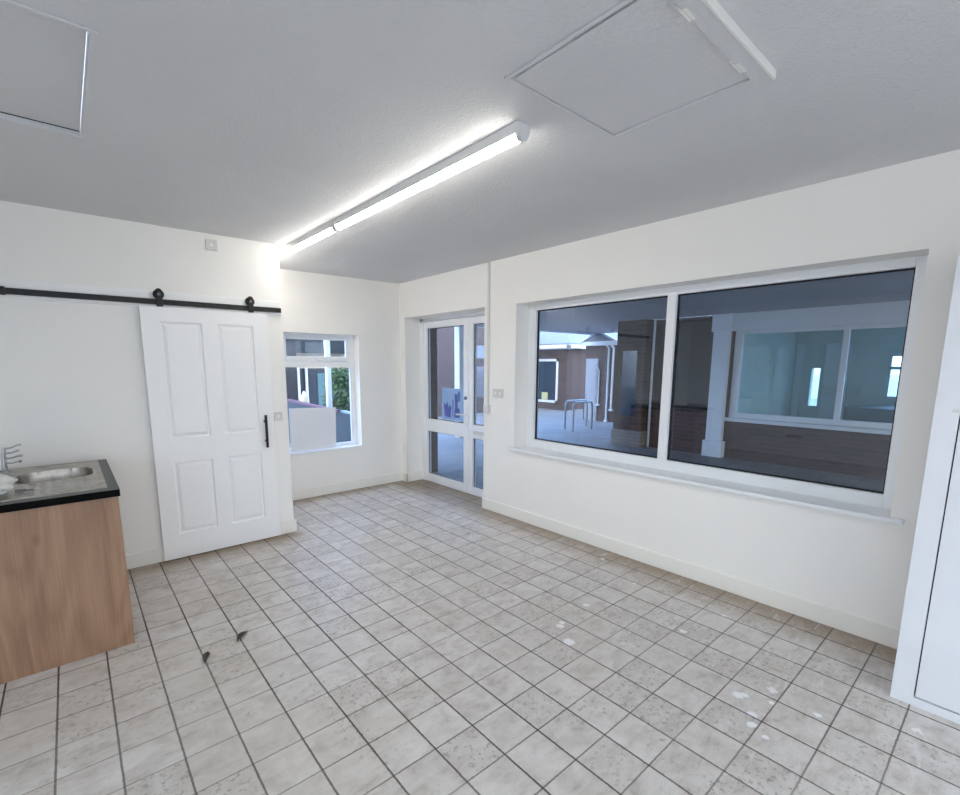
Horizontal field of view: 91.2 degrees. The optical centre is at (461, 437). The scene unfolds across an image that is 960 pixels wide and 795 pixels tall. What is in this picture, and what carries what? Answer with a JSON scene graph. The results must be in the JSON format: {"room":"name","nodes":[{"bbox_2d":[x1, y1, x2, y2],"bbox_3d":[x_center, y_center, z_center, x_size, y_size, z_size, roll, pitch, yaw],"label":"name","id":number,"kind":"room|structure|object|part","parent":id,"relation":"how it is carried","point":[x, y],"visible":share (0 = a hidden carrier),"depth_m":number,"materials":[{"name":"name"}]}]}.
{"room":"empty shop unit","nodes":[
{"label":"empty shop unit","id":0,"kind":"room"},
{"bbox_2d":[0,200,293,554],"bbox_3d":[-3.335,-0.264,3.455,3.726,2.582,1.021,-7,11,-39],"label":"wall","id":1,"kind":"structure","parent":0,"point":[73,388],"depth_m":3.36,"materials":[{"name":"paint"}]},
{"bbox_2d":[0,278,280,560],"bbox_3d":[-2.387,-0.053,3.555,2.164,2.110,0.095,-7,11,-39],"label":"sliding door","id":2,"kind":"structure","parent":1,"relation":"in","point":[208,372],"depth_m":3.81,"materials":[{"name":"paint"}]},
{"bbox_3d":[-2.398,-1.021,3.417,2.164,0.120,0.062,-7,11,-39],"label":"door rail","id":3,"kind":"part","parent":2,"relation":"part of","materials":[{"name":"black metal"}]},
{"bbox_3d":[-1.704,-0.055,4.101,0.022,0.286,0.045,-7,11,-39],"label":"pull handle","id":4,"kind":"part","parent":2,"relation":"part of","materials":[{"name":"black metal"}]},
{"bbox_2d":[125,519,296,569],"bbox_3d":[-2.611,0.966,3.574,2.744,0.115,0.018,-7,11,-39],"label":"baseboard","id":5,"kind":"structure","parent":1,"relation":"attached to","point":[153,556],"depth_m":3.70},
{"bbox_2d":[205,239,216,250],"bbox_3d":[-1.983,-1.527,3.725,0.082,0.082,0.011,-7,11,-39],"label":"blank plate","id":6,"kind":"object","parent":1,"relation":"attached to","point":[210,244],"visible":1,"depth_m":3.72,"materials":[{"name":"plastic"}]},
{"bbox_2d":[274,412,282,420],"bbox_3d":[-1.642,-0.190,4.220,0.072,0.082,0.014,-7,11,-39],"label":"light switch","id":7,"kind":"object","parent":1,"relation":"attached to","point":[278,416],"visible":1,"depth_m":4.21,"materials":[{"name":"plastic"}]},
{"bbox_2d":[280,269,402,490],"bbox_3d":[-3.010,-0.429,4.514,5.600,2.582,0.205,-7,11,-39],"label":"wall","id":8,"kind":"structure","parent":0,"point":[367,311],"depth_m":5.83,"materials":[{"name":"paint"}]},
{"bbox_2d":[283,333,361,455],"bbox_3d":[-1.662,-0.526,5.602,0.932,1.389,0.168,-7,11,-39],"label":"window","id":9,"kind":"structure","parent":8,"relation":"in","point":[348,360],"depth_m":5.70,"materials":[{"name":"white plastic"}]},
{"bbox_2d":[289,407,335,452],"bbox_3d":[-1.758,-0.109,5.605,0.598,0.504,0.083,-7,11,-39],"label":"board","id":10,"kind":"object","parent":9,"relation":"on","point":[310,428],"visible":1,"depth_m":5.59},
{"bbox_3d":[-1.652,0.149,5.695,0.932,0.026,0.137,-7,11,-39],"label":"sill","id":11,"kind":"part","parent":9,"relation":"part of","materials":[{"name":"white paint"}]},
{"bbox_2d":[292,472,401,500],"bbox_3d":[-1.511,0.620,5.801,1.874,0.115,0.018,-7,11,-39],"label":"baseboard","id":12,"kind":"structure","parent":8,"relation":"attached to","point":[378,480],"depth_m":5.84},
{"bbox_2d":[0,479,959,794],"bbox_3d":[-0.360,1.363,1.782,6.040,0.120,8.440,-7,11,-39],"label":"floor","id":13,"kind":"structure","parent":0,"point":[417,637],"depth_m":2.29,"materials":[{"name":"tile"}]},
{"bbox_2d":[0,496,134,684],"bbox_3d":[-2.408,0.707,2.808,0.604,0.861,1.040,-7,11,-39],"label":"base cabinet","id":14,"kind":"object","parent":13,"relation":"on","point":[65,593],"visible":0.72,"depth_m":2.42,"materials":[{"name":"brown wood"}]},
{"bbox_2d":[0,459,119,512],"bbox_3d":[-2.405,0.264,2.729,0.608,0.038,1.060,-7,11,-39],"label":"countertop","id":15,"kind":"structure","parent":14,"relation":"on","point":[112,490],"depth_m":2.40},
{"bbox_2d":[0,443,22,471],"bbox_3d":[-2.804,0.130,2.920,0.122,0.165,0.131,-7,11,-39],"label":"dish rack","id":16,"kind":"object","parent":15,"relation":"on","point":[4,458],"visible":1,"depth_m":2.92,"materials":[{"name":"silver metal"}]},
{"bbox_3d":[-2.786,0.153,2.917,0.120,0.030,0.017,2,9,11],"label":"arm","id":17,"kind":"part","parent":16,"relation":"part of","materials":[{"name":"silver metal"}]},
{"bbox_3d":[-2.795,0.121,2.931,0.101,0.030,0.016,-1,9,-9],"label":"arm","id":18,"kind":"part","parent":16,"relation":"part of","materials":[{"name":"silver metal"}]},
{"bbox_2d":[0,460,106,501],"bbox_3d":[-2.416,0.313,2.758,0.500,0.154,0.950,-7,11,-39],"label":"sink","id":19,"kind":"object","parent":15,"relation":"in","point":[46,480],"visible":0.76,"depth_m":2.80,"materials":[{"name":"metal"}]},
{"bbox_2d":[0,473,17,494],"bbox_3d":[-2.410,0.233,2.338,0.294,0.128,0.312,-7,11,-39],"label":"plastic bag","id":20,"kind":"object","parent":19,"relation":"on","point":[6,482],"visible":1,"depth_m":2.38,"materials":[{"name":"white plastic"}]},
{"bbox_2d":[15,489,33,492],"bbox_3d":[-2.284,0.275,2.453,0.074,0.012,0.054,-7,11,-39],"label":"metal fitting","id":21,"kind":"object","parent":19,"relation":"on","point":[17,490],"visible":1,"depth_m":2.45,"materials":[{"name":"silver metal"}]},
{"bbox_2d":[202,652,209,662],"bbox_3d":[-1.370,1.175,2.527,0.035,0.021,0.107,-2,9,-13],"label":"dry leaf","id":22,"kind":"object","parent":13,"relation":"on","point":[205,655],"visible":1,"depth_m":2.52,"materials":[{"name":"brown plant"}]},
{"bbox_2d":[237,631,246,640],"bbox_3d":[-1.268,1.145,2.722,0.035,0.021,0.107,2,9,12],"label":"dry leaf","id":23,"kind":"object","parent":13,"relation":"on","point":[240,634],"visible":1,"depth_m":2.71,"materials":[{"name":"brown plant"}]},
{"bbox_2d":[890,247,959,723],"bbox_3d":[2.668,0.248,1.731,0.561,2.100,1.336,-7,11,-39],"label":"door","id":24,"kind":"structure","parent":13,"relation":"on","point":[926,674],"depth_m":2.06,"materials":[{"name":"paint"}]},
{"bbox_3d":[2.278,0.582,1.865,0.020,1.306,0.550,-7,11,-39],"label":"door","id":25,"kind":"part","parent":24,"relation":"part of","materials":[{"name":"paint"}]},
{"bbox_2d":[0,0,959,283],"bbox_3d":[-0.363,-1.323,1.336,6.000,0.160,8.400,-7,11,-39],"label":"ceiling","id":26,"kind":"structure","parent":0,"point":[266,121],"depth_m":2.04,"materials":[{"name":"white paint"}]},
{"bbox_2d":[0,0,97,138],"bbox_3d":[-1.698,-1.296,1.570,0.725,0.048,0.916,-7,11,-39],"label":"ceiling hatch","id":27,"kind":"object","parent":26,"relation":"attached to","point":[42,54],"visible":0.99,"depth_m":1.66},
{"bbox_2d":[279,220,338,258],"bbox_3d":[-1.470,-1.631,4.066,0.082,0.068,1.779,-7,11,-39],"label":"strip light","id":28,"kind":"object","parent":26,"relation":"attached to","point":[327,229],"visible":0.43,"depth_m":3.73,"materials":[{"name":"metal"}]},
{"bbox_2d":[332,120,530,230],"bbox_3d":[-0.312,-1.419,2.701,0.082,0.068,1.813,-7,11,-39],"label":"strip light","id":29,"kind":"object","parent":26,"relation":"attached to","point":[517,132],"visible":1,"depth_m":2.41,"materials":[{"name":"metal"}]},
{"bbox_2d":[504,0,776,138],"bbox_3d":[0.602,-1.276,1.647,0.784,0.028,0.644,-7,11,-39],"label":"ceiling hatch","id":30,"kind":"object","parent":26,"relation":"attached to","point":[649,59],"visible":1,"depth_m":1.60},
{"bbox_2d":[399,149,959,628],"bbox_3d":[1.792,-0.259,3.421,0.340,2.582,8.340,-7,11,-39],"label":"wall","id":31,"kind":"structure","parent":0,"point":[857,566],"depth_m":3.13,"materials":[{"name":"paint"}]},
{"bbox_2d":[402,472,407,481],"bbox_3d":[-0.762,0.535,6.346,0.018,0.115,0.135,-7,11,-39],"label":"baseboard","id":32,"kind":"object","parent":31,"relation":"attached to","point":[403,473],"visible":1,"depth_m":6.33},
{"bbox_2d":[406,471,421,481],"bbox_3d":[-0.635,0.530,6.377,0.253,0.115,0.018,-7,11,-39],"label":"baseboard reveal","id":33,"kind":"structure","parent":31,"relation":"attached to","point":[414,476],"depth_m":6.37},
{"bbox_2d":[420,311,484,497],"bbox_3d":[-0.059,-0.399,5.740,0.135,2.147,1.503,-7,11,-39],"label":"door","id":34,"kind":"structure","parent":31,"relation":"in","point":[471,431],"depth_m":5.72,"materials":[{"name":"white plastic"}]},
{"bbox_2d":[442,388,463,421],"bbox_3d":[-0.109,-0.412,5.844,0.002,0.396,0.423,-7,11,-39],"label":"poster","id":35,"kind":"object","parent":34,"relation":"attached to","point":[452,399],"visible":1,"depth_m":5.84,"materials":[{"name":"blue paper"}]},
{"bbox_2d":[444,394,459,417],"bbox_3d":[-0.118,-0.394,5.857,0.001,0.300,0.315,-7,11,-39],"label":"print","id":36,"kind":"object","parent":35,"relation":"attached to","point":[451,401],"depth_m":5.85},
{"bbox_3d":[-0.003,-0.239,5.646,0.069,0.260,0.130,-7,11,-39],"label":"handle","id":37,"kind":"part","parent":34,"relation":"part of","materials":[{"name":"white plastic"}]},
{"bbox_3d":[0.225,-0.046,5.446,0.012,0.070,0.370,-7,11,-39],"label":"letter plate","id":38,"kind":"part","parent":34,"relation":"part of","materials":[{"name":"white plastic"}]},
{"bbox_2d":[483,262,490,413],"bbox_3d":[0.271,-1.011,4.844,0.036,1.532,0.078,-7,11,-39],"label":"cable trunking","id":39,"kind":"object","parent":31,"relation":"attached to","point":[486,407],"visible":1,"depth_m":4.84,"materials":[{"name":"plastic"}]},
{"bbox_2d":[493,389,502,397],"bbox_3d":[0.377,-0.453,4.821,0.014,0.090,0.146,-7,11,-39],"label":"light switch","id":40,"kind":"object","parent":31,"relation":"attached to","point":[497,393],"visible":1,"depth_m":4.81,"materials":[{"name":"plastic"}]},
{"bbox_2d":[482,498,899,648],"bbox_3d":[1.335,0.919,3.873,0.018,0.115,3.434,-7,11,-39],"label":"baseboard","id":41,"kind":"structure","parent":31,"relation":"attached to","point":[874,631],"depth_m":3.28,"materials":[{"name":"white paint"}]},
{"bbox_2d":[508,255,927,525],"bbox_3d":[1.524,-0.421,3.613,0.285,1.433,2.957,-7,11,-39],"label":"window","id":42,"kind":"structure","parent":31,"relation":"in","point":[846,500],"depth_m":3.30,"materials":[{"name":"white plastic"}]},
{"bbox_3d":[1.497,0.276,3.699,0.215,0.030,2.957,-7,11,-39],"label":"sill","id":43,"kind":"part","parent":42,"relation":"part of","materials":[{"name":"white paint"}]},
{"label":"outside","id":44,"kind":"structure","parent":0,"visible":0},
{"bbox_2d":[290,398,883,491],"bbox_3d":[0.266,-0.568,14.399,36.000,0.100,37.000,-7,11,-39],"label":"ground","id":45,"kind":"structure","parent":44,"point":[550,426],"depth_m":8.64,"materials":[{"name":"grey concrete"}]},
{"bbox_2d":[285,339,298,400],"bbox_3d":[-3.551,-1.229,9.738,0.240,2.640,0.200,-7,11,-39],"label":"timber post","id":46,"kind":"object","parent":45,"relation":"on","point":[291,372],"visible":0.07,"depth_m":9.64,"materials":[{"name":"grey wood"}]},
{"bbox_2d":[300,391,308,402],"bbox_3d":[-3.471,-0.519,10.444,0.260,1.020,0.260,-7,11,-39],"label":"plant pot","id":47,"kind":"object","parent":45,"relation":"on","point":[304,398],"visible":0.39,"depth_m":10.33,"materials":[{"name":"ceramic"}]},
{"bbox_2d":[287,399,350,443],"bbox_3d":[-2.489,-0.110,8.167,0.126,0.910,3.643,-6,11,-36],"label":"wall","id":48,"kind":"structure","parent":45,"relation":"on","point":[343,422],"depth_m":7.35,"materials":[{"name":"stone"}]},
{"bbox_2d":[295,339,348,409],"bbox_3d":[-4.490,-1.841,13.997,4.050,2.540,0.800,-7,11,-39],"label":"shop parade","id":49,"kind":"structure","parent":45,"relation":"on","point":[310,380],"depth_m":14.00,"materials":[{"name":"blue paint"}]},
{"bbox_3d":[-4.486,-1.260,14.169,0.240,1.340,0.080,-7,11,-39],"label":"shop door","id":50,"kind":"part","parent":49,"relation":"part of","materials":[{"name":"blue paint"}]},
{"bbox_2d":[320,368,349,410],"bbox_3d":[-2.622,-0.735,10.143,0.760,1.544,0.845,-7,11,-39],"label":"shrub","id":51,"kind":"object","parent":45,"relation":"on","point":[339,377],"visible":0.5,"depth_m":9.95,"materials":[{"name":"green plant"}]},
{"bbox_2d":[332,355,349,410],"bbox_3d":[-2.760,-1.116,11.577,0.970,1.856,0.899,-7,11,-39],"label":"shrub","id":52,"kind":"object","parent":45,"relation":"on","point":[342,368],"visible":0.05,"depth_m":11.43,"materials":[{"name":"green plant"}]},
{"bbox_2d":[430,329,437,471],"bbox_3d":[-0.640,-0.695,6.982,0.380,2.430,0.440,-7,11,-39],"label":"brick pier","id":53,"kind":"structure","parent":45,"relation":"on","point":[433,332],"depth_m":6.90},
{"bbox_2d":[437,327,483,416],"bbox_3d":[0.384,-2.473,15.458,5.300,3.340,0.300,-7,11,-39],"label":"wall","id":54,"kind":"structure","parent":45,"relation":"on","point":[445,336],"depth_m":14.64,"materials":[{"name":"paint"}]},
{"bbox_2d":[538,331,588,409],"bbox_3d":[3.316,-3.589,20.425,5.680,4.020,7.680,-7,11,-39],"label":"brick building","id":55,"kind":"structure","parent":45,"relation":"on","point":[561,355],"depth_m":16.70,"materials":[{"name":"brown brick"}]},
{"bbox_3d":[3.034,-2.081,17.172,0.020,1.380,1.160,-7,11,-39],"label":"pane","id":56,"kind":"part","parent":55,"relation":"part of","materials":[{"name":"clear glass"}]},
{"bbox_2d":[564,399,587,428],"bbox_3d":[2.949,-0.615,12.020,0.950,0.725,0.052,-7,11,-39],"label":"stand","id":57,"kind":"object","parent":45,"relation":"on","point":[567,401],"visible":0.84,"depth_m":11.87,"materials":[{"name":"silver metal"}]},
{"bbox_2d":[572,400,592,431],"bbox_3d":[2.981,-0.535,11.505,0.810,0.725,0.052,-7,11,-39],"label":"stand","id":58,"kind":"object","parent":45,"relation":"on","point":[587,401],"visible":1,"depth_m":11.37,"materials":[{"name":"silver metal"}]},
{"bbox_2d":[579,333,617,421],"bbox_3d":[4.976,-1.865,14.152,3.160,2.540,1.280,-7,11,-39],"label":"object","id":59,"kind":"object","parent":45,"relation":"on","point":[601,349],"visible":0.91,"depth_m":13.27,"materials":[{"name":"paint"}]},
{"bbox_3d":[3.757,-1.375,13.537,0.085,1.760,0.400,-7,11,-39],"label":"door","id":60,"kind":"part","parent":59,"relation":"part of","materials":[{"name":"paint"}]},
{"bbox_2d":[324,270,913,437],"bbox_3d":[5.270,-0.610,5.264,7.920,2.790,14.745,-7,11,-39],"label":"canopy","id":61,"kind":"object","parent":45,"relation":"on","point":[891,286],"visible":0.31,"depth_m":6.64,"materials":[{"name":"paint"}]},
{"bbox_3d":[-2.362,-0.907,8.367,0.084,2.425,0.084,-7,11,-39],"label":"post","id":62,"kind":"part","parent":61,"relation":"part of","materials":[{"name":"white metal"}]},
{"bbox_3d":[-0.028,-1.208,10.300,0.170,2.425,0.170,-7,11,-39],"label":"post","id":63,"kind":"part","parent":61,"relation":"part of","materials":[{"name":"white metal"}]},
{"bbox_2d":[611,300,909,478],"bbox_3d":[8.585,-0.663,6.255,4.370,2.590,12.000,-7,11,-39],"label":"building","id":64,"kind":"structure","parent":45,"relation":"on","point":[743,384],"depth_m":8.63,"materials":[{"name":"red brick"}]},
{"bbox_2d":[654,321,711,406],"bbox_3d":[4.112,-1.352,8.705,0.040,1.520,1.020,-7,11,-39],"label":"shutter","id":65,"kind":"object","parent":64,"relation":"hanging from","point":[694,338],"depth_m":8.60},
{"bbox_3d":[5.566,-0.137,6.942,0.070,0.060,3.175,-7,11,-39],"label":"window sill","id":66,"kind":"part","parent":64,"relation":"part of","materials":[{"name":"white paint"}]},
{"bbox_3d":[7.785,-1.022,10.229,0.080,2.000,0.930,-7,11,-39],"label":"door","id":67,"kind":"part","parent":64,"relation":"part of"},
{"bbox_2d":[843,404,894,422],"bbox_3d":[8.419,-0.168,8.833,0.950,0.740,1.800,-7,11,-39],"label":"countertop","id":68,"kind":"structure","parent":64,"relation":"on","point":[870,413],"depth_m":8.92,"materials":[{"name":"grey paint"}]}
]}

